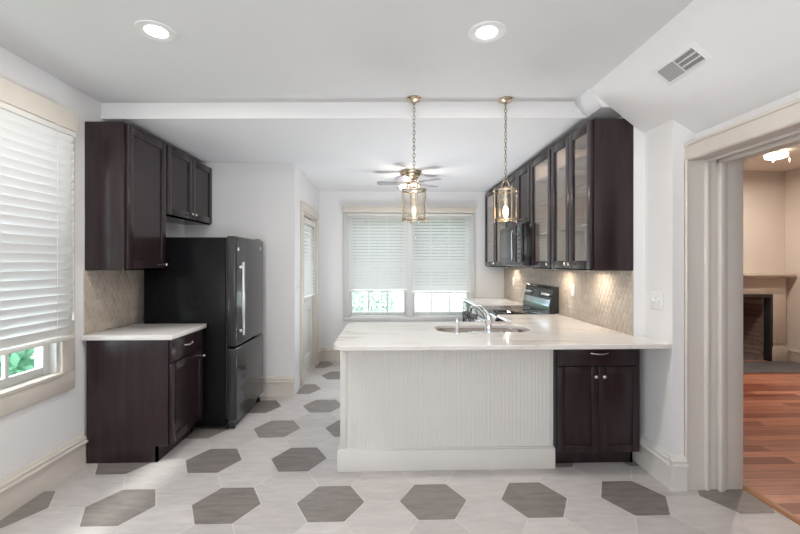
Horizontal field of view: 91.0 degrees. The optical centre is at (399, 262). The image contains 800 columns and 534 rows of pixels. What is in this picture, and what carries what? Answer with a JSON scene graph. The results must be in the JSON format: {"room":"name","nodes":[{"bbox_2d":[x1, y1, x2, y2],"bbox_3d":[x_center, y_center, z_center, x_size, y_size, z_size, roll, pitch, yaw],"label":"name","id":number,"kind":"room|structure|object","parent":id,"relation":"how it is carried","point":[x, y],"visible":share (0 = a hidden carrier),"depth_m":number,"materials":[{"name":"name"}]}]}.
{"room":"kitchen","nodes":[
{"label":"kitchen","id":0,"kind":"room"},
{"bbox_2d":[0,47,183,478],"bbox_3d":[-2.268,0.058,1.064,0.140,2.735,6.465,0,0,-2],"label":"wall","id":1,"kind":"structure","parent":0,"point":[29,433],"depth_m":2.60,"materials":[{"name":"paint"}]},
{"bbox_2d":[0,77,77,416],"bbox_3d":[-2.253,-0.072,2.010,0.228,1.855,1.365,0,0,-2],"label":"window","id":2,"kind":"structure","parent":1,"relation":"in","point":[53,373],"depth_m":2.46,"materials":[{"name":"beige paint"}]},
{"bbox_2d":[0,101,75,355],"bbox_3d":[-2.162,-0.185,1.984,0.089,1.371,1.278,0,0,-2],"label":"window blind","id":3,"kind":"object","parent":2,"relation":"attached to","point":[36,154],"visible":1,"depth_m":2.33,"materials":[{"name":"white plastic"}]},
{"bbox_2d":[0,433,87,519],"bbox_3d":[-2.158,1.317,0.313,0.036,0.216,4.958,0,0,-2],"label":"baseboard","id":4,"kind":"structure","parent":1,"relation":"attached to","point":[24,484],"depth_m":2.43,"materials":[{"name":"beige paint"}]},
{"bbox_2d":[83,270,143,334],"bbox_3d":[-2.257,0.282,3.135,0.010,0.456,0.680,0,0,-2],"label":"tile backsplash","id":5,"kind":"structure","parent":1,"relation":"attached to","point":[111,298],"depth_m":3.06,"materials":[{"name":"tile"}]},
{"bbox_2d":[85,121,168,269],"bbox_3d":[-2.095,-0.479,3.063,0.328,1.064,0.508,0,0,-2],"label":"upper cabinet","id":6,"kind":"object","parent":1,"relation":"attached to","point":[125,166],"visible":1,"depth_m":2.81,"materials":[{"name":"brown wood"}]},
{"bbox_2d":[166,144,211,224],"bbox_3d":[-2.116,-0.708,3.748,0.328,0.606,0.858,0,0,-2],"label":"upper cabinet","id":7,"kind":"object","parent":1,"relation":"attached to","point":[188,180],"visible":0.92,"depth_m":3.69,"materials":[{"name":"brown wood"}]},
{"bbox_2d":[184,163,296,396],"bbox_3d":[-1.713,0.107,4.237,1.165,2.635,0.156,0,0,-2],"label":"wall","id":8,"kind":"structure","parent":0,"point":[250,200],"depth_m":4.20,"materials":[{"name":"paint"}]},
{"bbox_2d":[297,166,318,391],"bbox_3d":[-1.214,0.107,5.023,0.120,2.635,1.385,0,0,-2],"label":"wall","id":9,"kind":"structure","parent":0,"point":[307,192],"depth_m":4.44,"materials":[{"name":"paint"}]},
{"bbox_2d":[300,201,318,387],"bbox_3d":[-1.200,0.360,5.011,0.146,2.130,1.100,0,0,-2],"label":"door","id":10,"kind":"structure","parent":9,"relation":"in","point":[309,308],"depth_m":5.17,"materials":[{"name":"beige paint"}]},
{"bbox_2d":[304,217,315,298],"bbox_3d":[-1.167,-0.055,5.012,0.070,0.980,0.670,0,0,-2],"label":"door blind","id":11,"kind":"object","parent":10,"relation":"attached to","point":[308,261],"visible":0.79,"depth_m":5.03,"materials":[{"name":"white plastic"}]},
{"bbox_2d":[0,0,693,102],"bbox_3d":[-0.392,-1.260,0.463,3.575,0.100,5.150,0,0,-2],"label":"ceiling","id":12,"kind":"structure","parent":0,"point":[223,51],"depth_m":2.22,"materials":[{"name":"paint"}]},
{"bbox_2d":[134,20,177,41],"bbox_3d":[-1.272,-1.207,2.052,0.196,0.006,0.196,0,0,-2],"label":"recessed light","id":13,"kind":"object","parent":12,"relation":"in","point":[157,31],"visible":1,"depth_m":2.04,"materials":[{"name":"white plastic"}]},
{"bbox_2d":[401,95,425,223],"bbox_3d":[0.103,-0.752,2.890,0.187,0.915,0.186,0,0,-2],"label":"pendant lantern","id":14,"kind":"object","parent":12,"relation":"hanging from","point":[412,99],"visible":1,"depth_m":2.88,"materials":[{"name":"gold metal"}]},
{"bbox_2d":[412,190,415,205],"bbox_3d":[0.103,-0.477,2.890,0.026,0.118,0.026,0,0,-2],"label":"socket","id":15,"kind":"object","parent":14,"relation":"attached to","point":[413,199],"depth_m":2.88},
{"bbox_2d":[468,21,505,42],"bbox_3d":[0.455,-1.207,2.060,0.196,0.006,0.196,0,0,-2],"label":"recessed light","id":16,"kind":"object","parent":12,"relation":"in","point":[486,31],"visible":1,"depth_m":2.05,"materials":[{"name":"white plastic"}]},
{"bbox_2d":[493,96,518,223],"bbox_3d":[0.782,-0.752,2.908,0.187,0.915,0.186,0,0,-2],"label":"pendant lantern","id":17,"kind":"object","parent":12,"relation":"hanging from","point":[504,100],"visible":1,"depth_m":2.90,"materials":[{"name":"gold metal"}]},
{"bbox_2d":[504,190,506,206],"bbox_3d":[0.782,-0.477,2.908,0.026,0.118,0.026,0,0,-2],"label":"socket","id":18,"kind":"object","parent":17,"relation":"attached to","point":[505,199],"depth_m":2.90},
{"bbox_2d":[105,100,620,191],"bbox_3d":[-0.301,-1.169,4.218,3.985,0.252,3.050,0,0,-2],"label":"ceiling","id":19,"kind":"structure","parent":0,"point":[467,155],"depth_m":3.61,"materials":[{"name":"paint"}]},
{"bbox_2d":[100,101,586,119],"bbox_3d":[-0.431,-1.148,2.962,3.654,0.124,0.026,0,0,0],"label":"beam","id":20,"kind":"structure","parent":19,"relation":"attached to","point":[242,110],"depth_m":2.96,"materials":[{"name":"paint"}]},
{"bbox_2d":[377,169,441,191],"bbox_3d":[0.100,-0.903,4.568,0.739,0.317,0.763,0,0,-2],"label":"ceiling fan","id":21,"kind":"object","parent":19,"relation":"hanging from","point":[406,176],"visible":0.77,"depth_m":4.50,"materials":[{"name":"gold metal"}]},
{"bbox_2d":[0,360,799,533],"bbox_3d":[1.884,1.448,2.108,8.305,0.054,8.300,0,0,-2],"label":"floor","id":22,"kind":"structure","parent":0,"point":[275,472],"depth_m":2.44,"materials":[{"name":"tile"}]},
{"bbox_2d":[87,330,205,462],"bbox_3d":[-1.925,0.987,3.055,0.620,0.876,0.505,0,0,-2],"label":"base cabinet","id":23,"kind":"object","parent":22,"relation":"on","point":[145,397],"visible":0.96,"depth_m":2.81,"materials":[{"name":"brown wood"}]},
{"bbox_2d":[81,323,206,340],"bbox_3d":[-1.942,0.529,3.047,0.631,0.036,0.540,0,0,-2],"label":"countertop","id":24,"kind":"structure","parent":23,"relation":"on","point":[130,331],"depth_m":2.90,"materials":[{"name":"white stone"}]},
{"bbox_2d":[144,236,262,428],"bbox_3d":[-1.769,0.591,3.713,0.830,1.668,0.744,0,0,-2],"label":"refrigerator","id":25,"kind":"object","parent":22,"relation":"on","point":[217,282],"visible":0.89,"depth_m":3.35,"materials":[{"name":"black metal"}]},
{"bbox_2d":[337,350,554,471],"bbox_3d":[0.314,0.984,3.034,1.505,0.883,0.670,0,0,-2],"label":"panelling","id":26,"kind":"object","parent":22,"relation":"on","point":[422,410],"visible":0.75,"depth_m":2.72,"materials":[{"name":"white paint"}]},
{"bbox_2d":[462,301,478,321],"bbox_3d":[1.228,0.987,5.237,0.658,0.876,1.090,0,0,-2],"label":"base cabinet","id":27,"kind":"object","parent":22,"relation":"on","point":[468,316],"visible":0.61,"depth_m":5.33,"materials":[{"name":"metal"}]},
{"bbox_2d":[462,298,522,305],"bbox_3d":[1.239,0.526,5.239,0.627,0.030,1.098,0,0,-2],"label":"countertop","id":28,"kind":"structure","parent":27,"relation":"on","point":[482,301],"depth_m":5.22,"materials":[{"name":"stone"}]},
{"bbox_2d":[474,283,558,321],"bbox_3d":[1.229,0.833,4.301,0.704,1.185,0.764,0,0,-2],"label":"range","id":29,"kind":"object","parent":22,"relation":"on","point":[538,298],"visible":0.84,"depth_m":4.19,"materials":[{"name":"metal"}]},
{"bbox_2d":[478,306,548,314],"bbox_3d":[1.232,0.513,4.302,0.579,0.013,0.760,0,0,-2],"label":"cooktop","id":30,"kind":"object","parent":29,"relation":"in","point":[493,310],"depth_m":4.19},
{"bbox_2d":[553,349,639,462],"bbox_3d":[1.363,0.987,3.004,0.589,0.876,0.652,0,0,-2],"label":"base cabinet","id":31,"kind":"object","parent":22,"relation":"on","point":[596,392],"visible":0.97,"depth_m":2.71,"materials":[{"name":"brown wood"}]},
{"bbox_2d":[743,274,796,360],"bbox_3d":[4.924,0.790,5.853,1.400,1.270,0.600,0,0,-2],"label":"fireplace","id":32,"kind":"object","parent":22,"relation":"on","point":[764,295],"visible":0.48,"depth_m":5.67,"materials":[{"name":"paint"}]},
{"bbox_2d":[743,274,796,277],"bbox_3d":[4.930,0.188,5.652,1.400,0.065,0.198,0,0,-2],"label":"mantel shelf","id":33,"kind":"object","parent":32,"relation":"attached to","point":[744,275],"depth_m":5.57,"materials":[{"name":"paint"}]},
{"bbox_2d":[743,361,799,372],"bbox_3d":[4.889,1.415,5.352,1.500,0.012,0.560,0,0,-2],"label":"hearth slab","id":34,"kind":"object","parent":22,"relation":"on","point":[748,366],"visible":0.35,"depth_m":5.30,"materials":[{"name":"stone"}]},
{"bbox_2d":[743,485,799,524],"bbox_3d":[2.254,1.418,0.234,0.050,0.014,4.530,0,0,-2],"label":"threshold","id":35,"kind":"object","parent":22,"relation":"on","point":[748,489],"visible":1,"depth_m":2.30,"materials":[{"name":"brown wood"}]},
{"bbox_3d":[0.292,0.987,3.119,1.395,0.876,0.636,0,0,-2],"label":"cabinet","id":36,"kind":"object","parent":22,"relation":"on","visible":0},
{"bbox_2d":[334,314,671,350],"bbox_3d":[0.626,0.526,3.167,2.134,0.030,1.452,0,0,-2],"label":"countertop","id":37,"kind":"structure","parent":36,"relation":"on","point":[544,331],"depth_m":2.73,"materials":[{"name":"stone"}]},
{"bbox_2d":[454,318,459,333],"bbox_3d":[0.416,0.455,2.864,0.048,0.110,0.048,0,0,-2],"label":"sprayer","id":38,"kind":"object","parent":37,"relation":"on","point":[456,331],"visible":1,"depth_m":2.85,"materials":[{"name":"silver metal"}]},
{"bbox_2d":[436,328,526,331],"bbox_3d":[0.641,0.631,3.081,0.744,0.179,0.374,0,0,-2],"label":"sink","id":39,"kind":"object","parent":37,"relation":"in","point":[443,329],"visible":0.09,"depth_m":3.25,"materials":[{"name":"metal"}]},
{"bbox_2d":[469,302,505,333],"bbox_3d":[0.645,0.401,2.964,0.246,0.219,0.249,0,0,-2],"label":"faucet","id":40,"kind":"object","parent":37,"relation":"on","point":[488,318],"visible":1,"depth_m":2.86,"materials":[{"name":"silver metal"}]},
{"bbox_2d":[319,191,503,345],"bbox_3d":[0.172,0.107,5.838,2.940,2.635,0.160,0,0,-2],"label":"wall","id":41,"kind":"structure","parent":0,"point":[489,281],"depth_m":5.73,"materials":[{"name":"paint"}]},
{"bbox_2d":[319,346,339,362],"bbox_3d":[-0.128,1.317,5.669,2.090,0.216,0.160,0,0,-2],"label":"baseboard","id":42,"kind":"structure","parent":41,"relation":"attached to","point":[326,353],"depth_m":5.70,"materials":[{"name":"beige paint"}]},
{"bbox_2d":[342,206,476,320],"bbox_3d":[0.139,0.013,5.781,1.940,1.653,0.232,0,0,-2],"label":"window","id":43,"kind":"structure","parent":41,"relation":"in","point":[409,313],"depth_m":5.74,"materials":[{"name":"beige paint"}]},
{"bbox_2d":[347,213,407,291],"bbox_3d":[-0.323,-0.150,5.684,0.868,1.125,0.070,0,0,-2],"label":"window blind","id":44,"kind":"object","parent":43,"relation":"attached to","point":[365,270],"visible":1,"depth_m":5.68,"materials":[{"name":"white plastic"}]},
{"bbox_2d":[412,214,471,292],"bbox_3d":[0.605,-0.138,5.712,0.868,1.150,0.070,0,0,-2],"label":"window blind","id":45,"kind":"object","parent":43,"relation":"attached to","point":[423,267],"visible":0.97,"depth_m":5.71,"materials":[{"name":"white plastic"}]},
{"bbox_2d":[510,116,643,434],"bbox_3d":[1.848,0.058,4.363,0.520,2.735,3.210,0,0,-2],"label":"wall","id":46,"kind":"structure","parent":0,"point":[638,136],"depth_m":2.75,"materials":[{"name":"paint"}]},
{"bbox_2d":[485,182,522,266],"bbox_3d":[1.395,-0.479,5.243,0.330,1.064,1.080,0,0,-2],"label":"upper cabinet","id":47,"kind":"object","parent":46,"relation":"attached to","point":[492,230],"visible":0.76,"depth_m":5.73,"materials":[{"name":"brown wood"}]},
{"bbox_2d":[489,199,503,207],"bbox_3d":[1.434,-0.816,5.244,0.225,0.018,1.034,0,0,-2],"label":"shelf","id":48,"kind":"object","parent":47,"relation":"attached to","point":[501,201],"depth_m":5.52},
{"bbox_2d":[507,163,529,226],"bbox_3d":[1.423,-0.708,4.320,0.330,0.606,0.762,0,0,-2],"label":"upper cabinet","id":49,"kind":"object","parent":46,"relation":"attached to","point":[520,180],"visible":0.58,"depth_m":4.24,"materials":[{"name":"brown wood"}]},
{"bbox_2d":[500,223,529,266],"bbox_3d":[1.370,-0.183,4.319,0.422,0.438,0.756,0,0,-2],"label":"microwave","id":50,"kind":"object","parent":49,"relation":"attached to","point":[514,240],"visible":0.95,"depth_m":4.11,"materials":[{"name":"black metal"}]},
{"bbox_2d":[530,149,552,268],"bbox_3d":[1.442,-0.479,3.688,0.330,1.064,0.500,0,0,-2],"label":"upper cabinet","id":51,"kind":"object","parent":46,"relation":"attached to","point":[540,168],"visible":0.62,"depth_m":3.91,"materials":[{"name":"brown wood"}]},
{"bbox_2d":[537,174,547,181],"bbox_3d":[1.482,-0.816,3.689,0.225,0.018,0.454,0,0,-2],"label":"shelf","id":52,"kind":"object","parent":51,"relation":"attached to","point":[539,179],"depth_m":3.84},
{"bbox_2d":[537,200,547,205],"bbox_3d":[1.482,-0.576,3.689,0.225,0.018,0.454,0,0,-2],"label":"shelf","id":53,"kind":"object","parent":51,"relation":"attached to","point":[539,203],"depth_m":3.83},
{"bbox_2d":[537,231,547,234],"bbox_3d":[1.482,-0.286,3.689,0.225,0.018,0.454,0,0,-2],"label":"shelf","id":54,"kind":"object","parent":51,"relation":"attached to","point":[538,232],"depth_m":3.82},
{"bbox_2d":[504,267,633,335],"bbox_3d":[1.585,0.282,4.275,0.010,0.456,3.046,0,0,-2],"label":"tile backsplash","id":55,"kind":"structure","parent":46,"relation":"attached to","point":[605,299],"depth_m":3.35,"materials":[{"name":"tile"}]},
{"bbox_2d":[571,284,574,296],"bbox_3d":[1.596,0.249,3.630,0.008,0.116,0.072,0,0,-2],"label":"wall outlet","id":56,"kind":"object","parent":55,"relation":"attached to","point":[572,285],"visible":1,"depth_m":3.61,"materials":[{"name":"white plastic"}]},
{"bbox_2d":[551,118,632,270],"bbox_3d":[1.461,-0.479,3.092,0.330,1.064,0.688,0,0,-2],"label":"upper cabinet","id":57,"kind":"object","parent":46,"relation":"attached to","point":[592,167],"visible":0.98,"depth_m":2.75,"materials":[{"name":"brown wood"}]},
{"bbox_2d":[559,153,586,169],"bbox_3d":[1.500,-0.816,3.093,0.225,0.018,0.642,0,0,-2],"label":"shelf","id":58,"kind":"object","parent":57,"relation":"attached to","point":[580,162],"depth_m":3.22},
{"bbox_2d":[559,185,586,197],"bbox_3d":[1.500,-0.576,3.093,0.225,0.018,0.642,0,0,-2],"label":"shelf","id":59,"kind":"object","parent":57,"relation":"attached to","point":[581,192],"depth_m":3.21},
{"bbox_2d":[559,224,586,230],"bbox_3d":[1.500,-0.286,3.093,0.225,0.018,0.642,0,0,-2],"label":"shelf","id":60,"kind":"object","parent":57,"relation":"attached to","point":[583,227],"depth_m":3.25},
{"bbox_2d":[644,119,695,454],"bbox_3d":[1.936,0.058,2.620,0.450,2.735,0.280,0,0,-2],"label":"wall","id":61,"kind":"structure","parent":0,"point":[663,144],"depth_m":2.54,"materials":[{"name":"paint"}]},
{"bbox_2d":[650,291,662,309],"bbox_3d":[1.701,0.250,2.615,0.020,0.116,0.118,0,0,-2],"label":"wall switch","id":62,"kind":"object","parent":61,"relation":"attached to","point":[656,298],"visible":1,"depth_m":2.61,"materials":[{"name":"white plastic"}]},
{"bbox_2d":[632,433,688,490],"bbox_3d":[1.729,1.317,2.721,0.114,0.216,0.566,0,0,-2],"label":"baseboard","id":63,"kind":"structure","parent":61,"relation":"attached to","point":[669,469],"depth_m":2.54,"materials":[{"name":"paint"}]},
{"bbox_2d":[575,0,799,133],"bbox_3d":[1.659,-1.143,0.466,0.545,0.665,5.030,0,0,-2],"label":"ceiling","id":64,"kind":"structure","parent":0,"point":[753,45],"depth_m":2.00,"materials":[{"name":"paint"}]},
{"bbox_2d":[651,41,712,85],"bbox_3d":[1.512,-1.067,2.122,0.109,0.084,0.310,0,0,-2],"label":"ceiling vent","id":65,"kind":"object","parent":64,"relation":"in","point":[691,57],"visible":1,"depth_m":2.10,"materials":[{"name":"metal"}]},
{"bbox_2d":[696,91,799,138],"bbox_3d":[2.084,0.058,0.224,0.300,2.735,4.520,0,0,-2],"label":"wall","id":66,"kind":"structure","parent":0,"point":[795,95],"depth_m":2.10,"materials":[{"name":"paint"}]},
{"bbox_2d":[684,98,799,491],"bbox_3d":[1.999,0.338,1.697,0.380,2.175,1.570,0,0,-2],"label":"door frame","id":67,"kind":"structure","parent":66,"relation":"attached to","point":[713,162],"depth_m":2.46,"materials":[{"name":"beige paint"}]},
{"bbox_2d":[743,171,784,273],"bbox_3d":[3.945,-0.050,5.783,3.760,2.950,0.120,0,0,-2],"label":"wall","id":68,"kind":"structure","parent":0,"point":[763,191],"depth_m":5.77,"materials":[{"name":"paint"}]},
{"bbox_2d":[743,145,799,170],"bbox_3d":[4.063,-1.410,1.935,3.760,0.130,7.820,0,0,-2],"label":"ceiling","id":69,"kind":"structure","parent":0,"point":[758,163],"depth_m":5.31,"materials":[{"name":"paint"}]},
{"bbox_2d":[764,150,790,162],"bbox_3d":[4.537,-1.266,4.741,0.224,0.157,0.224,0,0,-2],"label":"ceiling light","id":70,"kind":"object","parent":69,"relation":"attached to","point":[780,154],"visible":0.93,"depth_m":4.68,"materials":[{"name":"white glass"}]},
{"bbox_2d":[785,168,799,347],"bbox_3d":[5.834,-0.050,1.929,0.120,2.950,7.700,0,0,-2],"label":"wall","id":71,"kind":"structure","parent":0,"point":[792,177],"depth_m":5.67,"materials":[{"name":"paint"}]},
{"bbox_2d":[787,346,799,362],"bbox_3d":[3.947,1.317,3.922,3.530,0.216,3.600,0,0,-2],"label":"baseboard","id":72,"kind":"structure","parent":71,"relation":"attached to","point":[793,352],"depth_m":5.63,"materials":[{"name":"beige paint"}]},
{"label":"outside","id":73,"kind":"structure","parent":0,"visible":0},
{"bbox_2d":[30,298,440,358],"bbox_3d":[-2.396,1.925,12.933,24.000,0.100,34.000,0,0,-2],"label":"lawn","id":74,"kind":"structure","parent":73,"point":[31,357],"depth_m":15.51,"materials":[{"name":"green plant"}]},
{"bbox_2d":[0,343,33,378],"bbox_3d":[-3.599,1.129,3.312,0.862,1.499,0.888,0,0,-2],"label":"shrub","id":75,"kind":"object","parent":74,"relation":"on","point":[20,361],"visible":0.16,"depth_m":3.39,"materials":[{"name":"green plant"}]},
{"bbox_2d":[353,289,397,311],"bbox_3d":[-0.822,0.944,8.888,1.539,1.872,1.552,0,0,-2],"label":"shrub","id":76,"kind":"object","parent":74,"relation":"on","point":[379,296],"visible":0.23,"depth_m":8.40,"materials":[{"name":"green plant"}]},
{"bbox_2d":[353,240,402,302],"bbox_3d":[-0.935,-0.827,12.503,2.930,5.398,2.981,0,0,-2],"label":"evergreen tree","id":77,"kind":"object","parent":74,"relation":"on","point":[398,240],"visible":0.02,"depth_m":11.47,"materials":[{"name":"green plant"}]},
{"bbox_2d":[354,289,465,311],"bbox_3d":[0.330,1.258,10.485,11.700,1.225,0.140,0,0,-2],"label":"fence","id":78,"kind":"object","parent":74,"relation":"on","point":[422,300],"visible":0.02,"depth_m":10.43,"materials":[{"name":"white"}]},
{"bbox_2d":[415,225,439,278],"bbox_3d":[0.456,-0.874,15.622,2.982,5.492,2.925,0,0,-2],"label":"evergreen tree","id":79,"kind":"object","parent":74,"relation":"on","point":[415,225],"visible":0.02,"depth_m":14.54,"materials":[{"name":"green plant"}]},
{"bbox_2d":[416,222,465,300],"bbox_3d":[1.928,-0.854,12.590,2.931,5.451,2.910,0,0,-2],"label":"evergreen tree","id":80,"kind":"object","parent":74,"relation":"on","point":[450,222],"visible":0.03,"depth_m":11.76,"materials":[{"name":"green plant"}]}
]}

